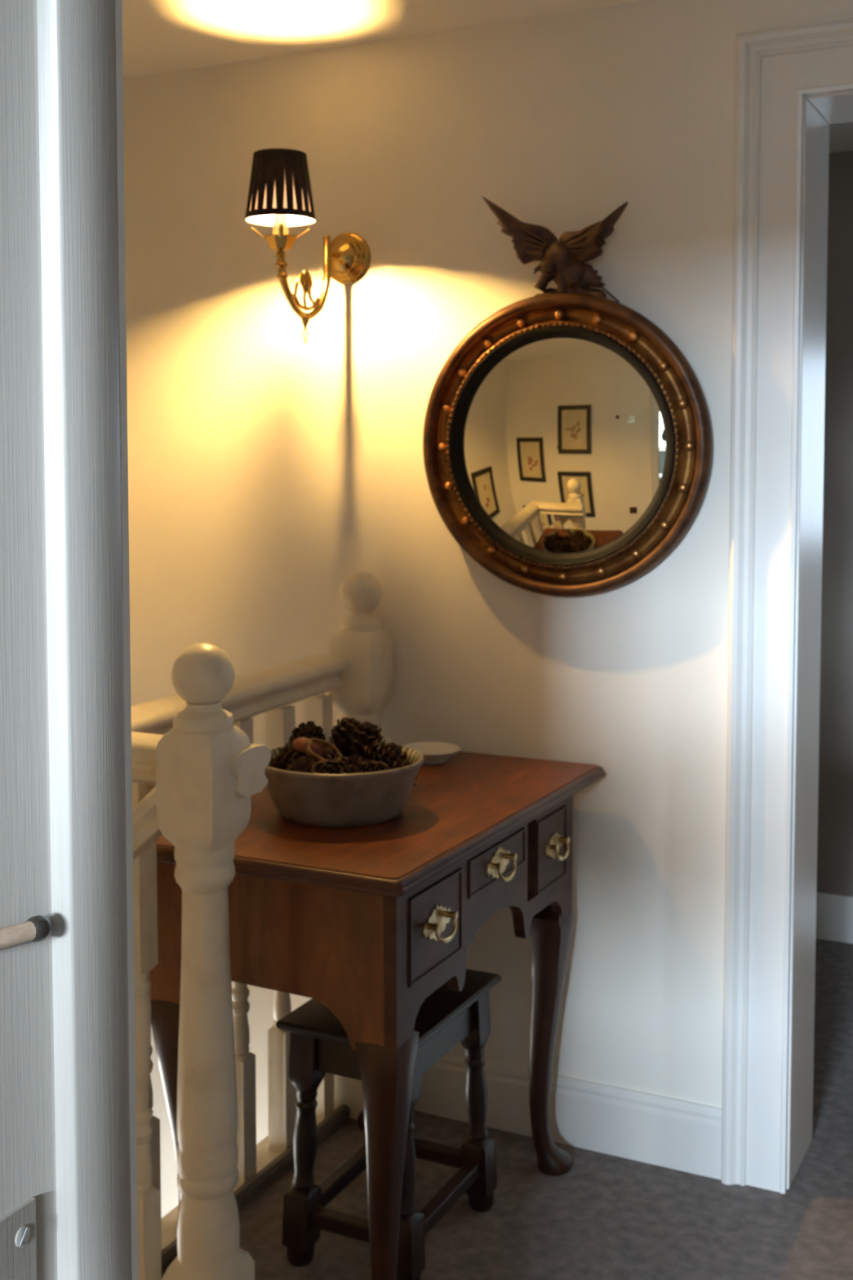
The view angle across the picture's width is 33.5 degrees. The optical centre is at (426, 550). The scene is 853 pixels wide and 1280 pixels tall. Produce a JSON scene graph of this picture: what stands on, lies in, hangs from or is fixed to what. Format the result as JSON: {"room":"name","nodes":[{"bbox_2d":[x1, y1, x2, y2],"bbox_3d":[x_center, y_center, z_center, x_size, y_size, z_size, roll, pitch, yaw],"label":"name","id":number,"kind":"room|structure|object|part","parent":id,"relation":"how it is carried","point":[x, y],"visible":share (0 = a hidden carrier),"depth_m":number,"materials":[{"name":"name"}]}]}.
{"room":"stair landing","nodes":[
{"label":"stair landing","id":0,"kind":"room"},
{"bbox_2d":[121,0,852,152],"bbox_3d":[0.199,-0.930,0.570,5.000,0.120,7.200,2,4,26],"label":"ceiling","id":1,"kind":"structure","parent":0,"point":[159,36],"depth_m":2.67,"materials":[{"name":"paint"}]},
{"bbox_2d":[123,0,852,1217],"bbox_3d":[0.712,1.376,2.641,4.200,4.734,0.210,2,4,26],"label":"wall","id":2,"kind":"structure","parent":0,"point":[268,468],"depth_m":2.75,"materials":[{"name":"paint"}]},
{"bbox_2d":[244,148,370,344],"bbox_3d":[-0.228,-0.564,2.696,0.131,0.341,0.318,2,4,26],"label":"wall lamp","id":3,"kind":"object","parent":2,"relation":"attached to","point":[280,197],"visible":1,"depth_m":2.60,"materials":[{"name":"gold metal"}]},
{"bbox_3d":[-0.270,-0.669,2.606,0.123,0.117,0.123,2,4,26],"label":"lamp shade","id":4,"kind":"part","parent":3,"relation":"part of","materials":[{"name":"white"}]},
{"bbox_3d":[-0.224,-0.527,2.706,0.022,0.171,0.223,2,4,26],"label":"arm","id":5,"kind":"part","parent":3,"relation":"part of","materials":[{"name":"gold metal"}]},
{"bbox_2d":[422,195,712,596],"bbox_3d":[0.249,-0.284,2.606,0.560,0.744,0.081,2,4,26],"label":"convex mirror","id":6,"kind":"object","parent":2,"relation":"attached to","point":[567,437],"visible":1,"depth_m":2.59,"materials":[{"name":"brown wood"}]},
{"bbox_3d":[0.231,-0.496,2.591,0.071,0.051,0.028,2,4,26],"label":"eagle leg","id":7,"kind":"part","parent":6,"relation":"part of","materials":[{"name":"brown wood"}]},
{"bbox_3d":[0.241,-0.190,2.597,0.453,0.453,0.034,2,4,26],"label":"bead moulding","id":8,"kind":"part","parent":6,"relation":"part of","materials":[{"name":"gold metal"}]},
{"bbox_2d":[462,337,665,553],"bbox_3d":[0.245,-0.192,2.606,0.409,0.408,0.038,2,4,26],"label":"mirror glass","id":9,"kind":"object","parent":6,"relation":"attached to","point":[564,438],"depth_m":2.59,"materials":[{"name":"silver mirror"}]},
{"bbox_2d":[413,1052,722,1179],"bbox_3d":[0.174,1.072,2.764,0.821,0.127,0.016,2,4,26],"label":"baseboard","id":10,"kind":"structure","parent":2,"relation":"attached to","point":[673,1133],"depth_m":2.68,"materials":[{"name":"white paint"}]},
{"bbox_2d":[720,17,852,1193],"bbox_3d":[0.990,0.139,2.294,1.008,2.046,0.029,2,4,26],"label":"door frame","id":11,"kind":"structure","parent":2,"relation":"attached to","point":[775,68],"depth_m":2.48,"materials":[{"name":"white paint"}]},
{"bbox_2d":[786,90,852,1189],"bbox_3d":[1.044,0.183,2.405,0.804,1.944,0.211,2,4,26],"label":"door jamb","id":12,"kind":"structure","parent":2,"relation":"in","point":[820,110],"depth_m":2.56,"materials":[{"name":"white paint"}]},
{"bbox_2d":[161,938,852,1279],"bbox_3d":[0.647,1.403,0.487,4.000,0.260,7.200,2,4,26],"label":"floor","id":13,"kind":"structure","parent":0,"point":[610,1217],"depth_m":2.46,"materials":[{"name":"grey carpet"}]},
{"bbox_2d":[130,570,392,1279],"bbox_3d":[-0.591,1.073,2.623,1.166,2.042,0.949,2,4,26],"label":"balustrade","id":14,"kind":"object","parent":13,"relation":"on","point":[197,766],"visible":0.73,"depth_m":1.98,"materials":[{"name":"beige paint"}]},
{"bbox_3d":[-0.833,0.796,2.231,1.066,0.989,0.060,2,4,26],"label":"handrail","id":15,"kind":"part","parent":14,"relation":"part of","materials":[{"name":"beige paint"}]},
{"bbox_3d":[-0.407,0.302,2.054,0.370,0.066,0.089,2,4,26],"label":"handrail","id":16,"kind":"part","parent":14,"relation":"part of","materials":[{"name":"beige paint"}]},
{"bbox_3d":[-0.308,0.695,1.980,0.093,0.974,0.093,2,4,26],"label":"newel post","id":17,"kind":"part","parent":14,"relation":"part of","materials":[{"name":"beige paint"}]},
{"bbox_3d":[-0.374,0.269,2.434,0.089,0.085,0.800,2,4,26],"label":"handrail","id":18,"kind":"part","parent":14,"relation":"part of","materials":[{"name":"beige paint"}]},
{"bbox_3d":[-0.130,0.625,2.833,0.093,1.010,0.093,2,4,26],"label":"newel post","id":19,"kind":"part","parent":14,"relation":"part of","materials":[{"name":"beige paint"}]},
{"bbox_2d":[150,745,606,1279],"bbox_3d":[-0.075,0.785,2.392,0.505,0.745,0.835,2,4,26],"label":"table","id":20,"kind":"object","parent":13,"relation":"on","point":[366,922],"visible":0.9,"depth_m":2.09,"materials":[{"name":"brown wood"}]},
{"bbox_3d":[-0.383,0.809,2.192,0.081,0.720,0.081,2,4,26],"label":"leg","id":21,"kind":"part","parent":20,"relation":"part of","materials":[{"name":"brown wood"}]},
{"bbox_3d":[-0.238,0.579,2.083,0.406,0.252,0.018,2,4,26],"label":"panel","id":22,"kind":"part","parent":20,"relation":"part of","materials":[{"name":"brown wood"}]},
{"bbox_2d":[264,745,423,827],"bbox_3d":[-0.138,0.374,2.260,0.266,0.092,0.266,2,4,26],"label":"bowl","id":23,"kind":"object","parent":20,"relation":"on","point":[312,799],"visible":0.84,"depth_m":2.16,"materials":[{"name":"grey ceramic"}]},
{"bbox_2d":[268,749,305,770],"bbox_3d":[-0.218,0.338,2.228,0.063,0.050,0.049,-1,4,-13],"label":"pine cone","id":24,"kind":"object","parent":23,"relation":"in","point":[284,760],"visible":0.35,"depth_m":2.22,"materials":[{"name":"brown plant"}]},
{"bbox_2d":[276,736,309,761],"bbox_3d":[-0.207,0.331,2.289,0.069,0.062,0.059,-1,4,-23],"label":"pine cone","id":25,"kind":"object","parent":23,"relation":"in","point":[286,748],"visible":0.07,"depth_m":2.28,"materials":[{"name":"brown plant"}]},
{"bbox_2d":[286,755,315,773],"bbox_3d":[-0.190,0.345,2.198,0.052,0.052,0.067,2,4,24],"label":"pine cone","id":26,"kind":"object","parent":23,"relation":"in","point":[304,765],"visible":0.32,"depth_m":2.18,"materials":[{"name":"brown plant"}]},
{"bbox_2d":[288,720,325,743],"bbox_3d":[-0.195,0.319,2.333,0.064,0.077,0.066,-2,4,-24],"label":"pine cone","id":27,"kind":"object","parent":23,"relation":"in","point":[309,730],"visible":0.43,"depth_m":2.32,"materials":[{"name":"brown plant"}]},
{"bbox_2d":[292,737,324,758],"bbox_3d":[-0.185,0.317,2.235,0.052,0.044,0.044,2,4,26],"label":"pod","id":28,"kind":"object","parent":23,"relation":"in","point":[300,744],"visible":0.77,"depth_m":2.22,"materials":[{"name":"brown plant"}]},
{"bbox_2d":[311,760,326,773],"bbox_3d":[-0.163,0.335,2.163,0.029,0.028,0.021,-2,4,-25],"label":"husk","id":29,"kind":"object","parent":23,"relation":"in","point":[316,767],"visible":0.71,"depth_m":2.17,"materials":[{"name":"brown plant"}]},
{"bbox_2d":[315,750,352,773],"bbox_3d":[-0.149,0.341,2.219,0.071,0.058,0.052,-1,4,-19],"label":"pine cone","id":30,"kind":"object","parent":23,"relation":"in","point":[330,756],"visible":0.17,"depth_m":2.21,"materials":[{"name":"brown plant"}]},
{"bbox_2d":[306,737,342,762],"bbox_3d":[-0.162,0.317,2.217,0.056,0.044,0.048,2,4,26],"label":"husk","id":31,"kind":"object","parent":30,"relation":"on","point":[326,745],"visible":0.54,"depth_m":2.22,"materials":[{"name":"brown plant"}]},
{"bbox_2d":[319,759,350,773],"bbox_3d":[-0.140,0.346,2.171,0.052,0.053,0.066,1,4,23],"label":"pine cone","id":32,"kind":"object","parent":23,"relation":"in","point":[333,766],"visible":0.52,"depth_m":2.16,"materials":[{"name":"brown plant"}]},
{"bbox_2d":[328,717,360,757],"bbox_3d":[-0.134,0.316,2.349,0.064,0.080,0.060,-3,5,-42],"label":"pine cone","id":33,"kind":"object","parent":23,"relation":"in","point":[340,734],"visible":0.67,"depth_m":2.33,"materials":[{"name":"brown plant"}]},
{"bbox_2d":[348,754,365,773],"bbox_3d":[-0.107,0.356,2.236,0.068,0.065,0.059,2,4,33],"label":"pine cone","id":34,"kind":"object","parent":23,"relation":"in","point":[356,760],"visible":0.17,"depth_m":2.23,"materials":[{"name":"brown plant"}]},
{"bbox_2d":[348,721,386,756],"bbox_3d":[-0.098,0.319,2.315,0.059,0.077,0.060,3,5,41],"label":"pine cone","id":35,"kind":"object","parent":23,"relation":"in","point":[365,733],"visible":0.65,"depth_m":2.30,"materials":[{"name":"brown plant"}]},
{"bbox_2d":[352,760,391,773],"bbox_3d":[-0.085,0.350,2.191,0.067,0.051,0.051,1,4,20],"label":"pine cone","id":36,"kind":"object","parent":23,"relation":"in","point":[370,766],"visible":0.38,"depth_m":2.19,"materials":[{"name":"brown plant"}]},
{"bbox_2d":[360,740,401,768],"bbox_3d":[-0.074,0.339,2.275,0.060,0.065,0.079,-3,5,-41],"label":"pine cone","id":37,"kind":"object","parent":23,"relation":"in","point":[385,753],"visible":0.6,"depth_m":2.26,"materials":[{"name":"brown plant"}]},
{"bbox_2d":[388,742,407,760],"bbox_3d":[-0.056,0.344,2.303,0.057,0.064,0.060,1,4,19],"label":"pine cone","id":38,"kind":"object","parent":23,"relation":"in","point":[404,756],"visible":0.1,"depth_m":2.30,"materials":[{"name":"brown plant"}]},
{"bbox_2d":[389,757,417,785],"bbox_3d":[-0.048,0.358,2.254,0.069,0.056,0.054,1,3,8],"label":"pine cone","id":39,"kind":"object","parent":23,"relation":"in","point":[403,762],"visible":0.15,"depth_m":2.24,"materials":[{"name":"brown plant"}]},
{"bbox_3d":[-0.100,0.775,2.761,0.081,0.720,0.081,2,4,26],"label":"leg","id":40,"kind":"part","parent":20,"relation":"part of","materials":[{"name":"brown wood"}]},
{"bbox_3d":[-0.055,0.819,2.029,0.081,0.720,0.081,2,4,26],"label":"leg","id":41,"kind":"part","parent":20,"relation":"part of","materials":[{"name":"brown wood"}]},
{"bbox_2d":[402,742,460,764],"bbox_3d":[0.006,0.383,2.658,0.115,0.026,0.115,2,4,26],"label":"saucer","id":42,"kind":"object","parent":20,"relation":"on","point":[433,753],"visible":0.75,"depth_m":2.69,"materials":[{"name":"white ceramic"}]},
{"bbox_3d":[0.010,0.545,2.052,0.018,0.012,0.012,2,4,26],"label":"handle post","id":43,"kind":"part","parent":20,"relation":"part of","materials":[{"name":"gold metal"}]},
{"bbox_3d":[0.007,0.552,2.088,0.017,0.126,0.173,2,4,26],"label":"drawer","id":44,"kind":"part","parent":20,"relation":"part of","materials":[{"name":"brown wood"}]},
{"bbox_3d":[0.015,0.547,2.084,0.002,0.055,0.090,2,4,26],"label":"handle","id":45,"kind":"part","parent":20,"relation":"part of","materials":[{"name":"gold metal"}]},
{"bbox_3d":[0.037,0.542,2.107,0.018,0.012,0.012,2,4,26],"label":"handle post","id":46,"kind":"part","parent":20,"relation":"part of","materials":[{"name":"gold metal"}]},
{"bbox_3d":[0.104,0.567,2.291,0.020,0.252,0.696,2,4,26],"label":"frame","id":47,"kind":"part","parent":20,"relation":"part of","materials":[{"name":"brown wood"}]},
{"bbox_3d":[0.108,0.502,2.288,0.017,0.058,0.224,2,4,26],"label":"drawer","id":48,"kind":"part","parent":20,"relation":"part of","materials":[{"name":"brown wood"}]},
{"bbox_3d":[0.111,0.502,2.253,0.018,0.012,0.012,2,4,26],"label":"handle post","id":49,"kind":"part","parent":20,"relation":"part of","materials":[{"name":"gold metal"}]},
{"bbox_3d":[0.116,0.504,2.284,0.002,0.055,0.090,2,4,26],"label":"handle","id":50,"kind":"part","parent":20,"relation":"part of","materials":[{"name":"gold metal"}]},
{"bbox_3d":[0.138,0.499,2.307,0.018,0.012,0.012,2,4,26],"label":"handle post","id":51,"kind":"part","parent":20,"relation":"part of","materials":[{"name":"gold metal"}]},
{"bbox_3d":[0.228,0.785,2.598,0.081,0.720,0.081,2,4,26],"label":"leg","id":52,"kind":"part","parent":20,"relation":"part of","materials":[{"name":"brown wood"}]},
{"bbox_3d":[0.218,0.527,2.500,0.006,0.126,0.138,2,4,26],"label":"drawer","id":53,"kind":"part","parent":20,"relation":"part of","materials":[{"name":"brown wood"}]},
{"bbox_3d":[0.222,0.520,2.478,0.018,0.012,0.012,2,4,26],"label":"handle post","id":54,"kind":"part","parent":20,"relation":"part of","materials":[{"name":"gold metal"}]},
{"bbox_3d":[0.227,0.522,2.507,0.002,0.049,0.081,2,4,26],"label":"handle","id":55,"kind":"part","parent":20,"relation":"part of","materials":[{"name":"gold metal"}]},
{"bbox_3d":[0.247,0.517,2.527,0.018,0.012,0.012,2,4,26],"label":"handle post","id":56,"kind":"part","parent":20,"relation":"part of","materials":[{"name":"gold metal"}]},
{"bbox_2d":[275,968,501,1279],"bbox_3d":[-0.056,0.953,2.390,0.242,0.410,0.354,2,4,26],"label":"stool","id":57,"kind":"object","parent":13,"relation":"on","point":[320,1045],"visible":0.59,"depth_m":2.30,"materials":[{"name":"brown wood"}]},
{"bbox_3d":[-0.199,0.969,2.308,0.059,0.388,0.055,2,4,26],"label":"leg","id":58,"kind":"part","parent":57,"relation":"part of","materials":[{"name":"brown wood"}]},
{"bbox_3d":[-0.056,0.759,2.379,0.242,0.022,0.354,2,4,26],"label":"seat","id":59,"kind":"part","parent":57,"relation":"part of","materials":[{"name":"brown wood"}]},
{"bbox_3d":[-0.036,0.974,2.227,0.059,0.388,0.055,2,4,26],"label":"leg","id":60,"kind":"part","parent":57,"relation":"part of","materials":[{"name":"brown wood"}]},
{"bbox_3d":[0.087,0.959,2.474,0.059,0.388,0.055,2,4,26],"label":"leg","id":61,"kind":"part","parent":57,"relation":"part of","materials":[{"name":"brown wood"}]},
{"bbox_2d":[816,150,852,896],"bbox_3d":[1.520,0.048,3.064,3.200,2.134,1.410,2,4,26],"label":"wall","id":62,"kind":"structure","parent":0,"point":[835,797],"depth_m":3.83,"materials":[{"name":"grey paint"}]},
{"bbox_2d":[816,892,852,943],"bbox_3d":[1.742,1.024,3.569,3.000,0.125,0.016,2,4,26],"label":"baseboard","id":63,"kind":"structure","parent":62,"relation":"attached to","point":[834,913],"depth_m":3.87,"materials":[{"name":"white paint"}]},
{"bbox_3d":[-0.226,1.490,0.760,4.200,4.734,0.140,2,4,26],"label":"wall","id":64,"kind":"structure","parent":0,"visible":0},
{"bbox_2d":[0,0,131,1279],"bbox_3d":[0.200,0.286,0.473,0.908,1.972,0.144,2,4,26],"label":"door","id":65,"kind":"structure","parent":64,"relation":"in","point":[65,1164],"depth_m":0.68,"materials":[{"name":"paint"}]},
{"bbox_2d":[0,915,51,949],"bbox_3d":[-0.196,0.179,0.652,0.012,0.013,0.055,3,4,37],"label":"door handle","id":66,"kind":"object","parent":65,"relation":"attached to","point":[37,928],"visible":1,"depth_m":0.66,"materials":[{"name":"brown wood"}]},
{"bbox_2d":[115,0,137,1279],"bbox_3d":[0.232,0.243,0.551,1.040,2.048,0.029,2,4,26],"label":"door frame","id":67,"kind":"structure","parent":64,"relation":"attached to","point":[118,12],"depth_m":0.73,"materials":[{"name":"white paint"}]}
]}

